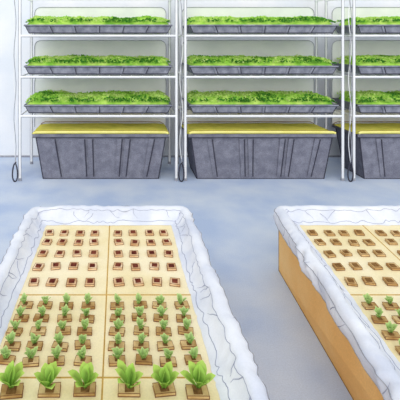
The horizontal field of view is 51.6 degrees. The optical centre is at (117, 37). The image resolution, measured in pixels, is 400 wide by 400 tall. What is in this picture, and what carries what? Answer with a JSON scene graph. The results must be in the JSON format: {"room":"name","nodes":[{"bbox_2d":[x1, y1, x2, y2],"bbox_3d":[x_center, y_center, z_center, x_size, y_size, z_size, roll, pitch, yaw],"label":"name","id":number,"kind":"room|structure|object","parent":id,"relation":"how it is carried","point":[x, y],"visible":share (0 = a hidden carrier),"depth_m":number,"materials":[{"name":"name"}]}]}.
{"room":"indoor hydroponic farm","nodes":[
{"label":"indoor hydroponic farm","id":0,"kind":"room"},
{"bbox_2d":[0,157,399,399],"bbox_3d":[1.500,1.650,1.950,11.000,0.100,6.900,0,0,0],"label":"floor","id":1,"kind":"structure","parent":0,"point":[234,218],"depth_m":3.51,"materials":[{"name":"grey concrete"}]},
{"bbox_2d":[12,0,17,181],"bbox_3d":[-1.145,0.351,4.451,0.073,2.502,0.024,0,0,0],"label":"cable","id":2,"kind":"object","parent":1,"relation":"on","point":[14,0],"visible":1,"depth_m":4.45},
{"bbox_2d":[18,0,177,180],"bbox_3d":[-0.223,0.350,4.787,1.795,2.500,0.640,0,0,0],"label":"rack","id":3,"kind":"object","parent":1,"relation":"on","point":[77,83],"visible":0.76,"depth_m":5.04,"materials":[{"name":"white metal"}]},
{"bbox_2d":[24,89,171,112],"bbox_3d":[-0.223,0.742,4.748,1.665,0.217,0.538,0,0,0],"label":"tray","id":4,"kind":"object","parent":3,"relation":"on","point":[48,101],"visible":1,"depth_m":4.52,"materials":[{"name":"green plant"}]},
{"bbox_2d":[24,54,171,73],"bbox_3d":[-0.223,0.306,4.748,1.665,0.211,0.538,0,0,0],"label":"tray","id":5,"kind":"object","parent":3,"relation":"on","point":[69,64],"visible":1,"depth_m":4.51,"materials":[{"name":"green plant"}]},
{"bbox_2d":[24,15,171,33],"bbox_3d":[-0.223,-0.158,4.748,1.665,0.216,0.538,0,0,0],"label":"tray","id":6,"kind":"object","parent":3,"relation":"on","point":[66,24],"visible":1,"depth_m":4.51,"materials":[{"name":"green plant"}]},
{"bbox_2d":[32,121,168,178],"bbox_3d":[-0.195,1.323,4.750,1.550,0.565,0.554,0,0,0],"label":"tub","id":7,"kind":"object","parent":1,"relation":"on","point":[65,150],"visible":1,"depth_m":4.53,"materials":[{"name":"grey plastic"}]},
{"bbox_2d":[0,205,269,399],"bbox_3d":[-0.059,1.370,1.657,1.146,0.464,2.302,0,0,0],"label":"bed","id":8,"kind":"object","parent":1,"relation":"on","point":[97,302],"visible":1,"depth_m":1.77,"materials":[{"name":"plastic"}]},
{"bbox_2d":[178,0,184,181],"bbox_3d":[0.705,0.351,4.451,0.073,2.502,0.024,0,0,0],"label":"cable","id":9,"kind":"object","parent":1,"relation":"on","point":[180,0],"visible":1,"depth_m":4.44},
{"bbox_2d":[181,121,336,178],"bbox_3d":[1.620,1.323,4.750,1.680,0.565,0.554,0,0,0],"label":"tub","id":10,"kind":"object","parent":1,"relation":"on","point":[215,150],"visible":0.99,"depth_m":4.53,"materials":[{"name":"grey plastic"}]},
{"bbox_2d":[178,0,344,180],"bbox_3d":[1.637,0.350,4.787,1.805,2.500,0.640,0,0,0],"label":"rack","id":11,"kind":"object","parent":1,"relation":"on","point":[247,82],"visible":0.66,"depth_m":5.04,"materials":[{"name":"white metal"}]},
{"bbox_2d":[182,90,338,112],"bbox_3d":[1.637,0.742,4.747,1.675,0.218,0.539,0,0,0],"label":"tray","id":12,"kind":"object","parent":11,"relation":"on","point":[225,101],"visible":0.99,"depth_m":4.52,"materials":[{"name":"green plant"}]},
{"bbox_2d":[182,54,338,73],"bbox_3d":[1.637,0.306,4.748,1.675,0.211,0.538,0,0,0],"label":"tray","id":13,"kind":"object","parent":11,"relation":"on","point":[228,64],"visible":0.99,"depth_m":4.51,"materials":[{"name":"green plant"}]},
{"bbox_2d":[183,16,338,33],"bbox_3d":[1.637,-0.158,4.748,1.675,0.215,0.538,0,0,0],"label":"tray","id":14,"kind":"object","parent":11,"relation":"on","point":[201,24],"visible":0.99,"depth_m":4.51,"materials":[{"name":"green plant"}]},
{"bbox_2d":[273,205,399,399],"bbox_3d":[1.493,1.370,1.657,1.197,0.464,2.378,0,0,5],"label":"bed","id":15,"kind":"object","parent":1,"relation":"on","point":[340,265],"visible":1,"depth_m":2.07,"materials":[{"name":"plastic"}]},
{"bbox_2d":[325,0,399,180],"bbox_3d":[3.533,0.350,4.787,1.815,2.500,0.640,0,0,0],"label":"rack","id":16,"kind":"object","parent":1,"relation":"on","point":[377,82],"visible":0.54,"depth_m":5.04,"materials":[{"name":"white metal"}]},
{"bbox_2d":[347,1,353,181],"bbox_3d":[2.585,0.351,4.451,0.073,2.502,0.024,0,0,0],"label":"cable","id":17,"kind":"object","parent":16,"relation":"hanging from","point":[350,163],"visible":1,"depth_m":4.44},
{"bbox_2d":[332,90,399,112],"bbox_3d":[3.533,0.744,4.748,1.685,0.214,0.538,0,0,0],"label":"tray","id":18,"kind":"object","parent":16,"relation":"on","point":[368,101],"visible":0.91,"depth_m":4.54,"materials":[{"name":"green plant"}]},
{"bbox_2d":[332,54,399,73],"bbox_3d":[3.533,0.304,4.748,1.685,0.216,0.538,0,0,0],"label":"tray","id":19,"kind":"object","parent":16,"relation":"on","point":[365,64],"visible":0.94,"depth_m":4.53,"materials":[{"name":"green plant"}]},
{"bbox_2d":[335,16,399,33],"bbox_3d":[3.533,-0.159,4.748,1.685,0.218,0.538,0,0,0],"label":"tray","id":20,"kind":"object","parent":16,"relation":"on","point":[384,24],"visible":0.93,"depth_m":4.52,"materials":[{"name":"green plant"}]},
{"bbox_2d":[332,121,399,178],"bbox_3d":[3.520,1.323,4.750,1.680,0.565,0.554,0,0,0],"label":"tub","id":21,"kind":"object","parent":1,"relation":"on","point":[377,144],"visible":0.91,"depth_m":4.53,"materials":[{"name":"grey plastic"}]},
{"bbox_2d":[0,0,399,154],"bbox_3d":[1.500,0.000,5.420,11.000,3.200,0.080,0,0,0],"label":"wall","id":22,"kind":"structure","parent":0,"point":[7,12],"depth_m":5.38,"materials":[{"name":"white paint"}]},
{"bbox_2d":[0,155,340,156],"bbox_3d":[1.500,1.590,5.372,11.000,0.020,0.015,0,0,0],"label":"baseboard","id":23,"kind":"structure","parent":22,"relation":"attached to","point":[0,155],"depth_m":5.37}
]}

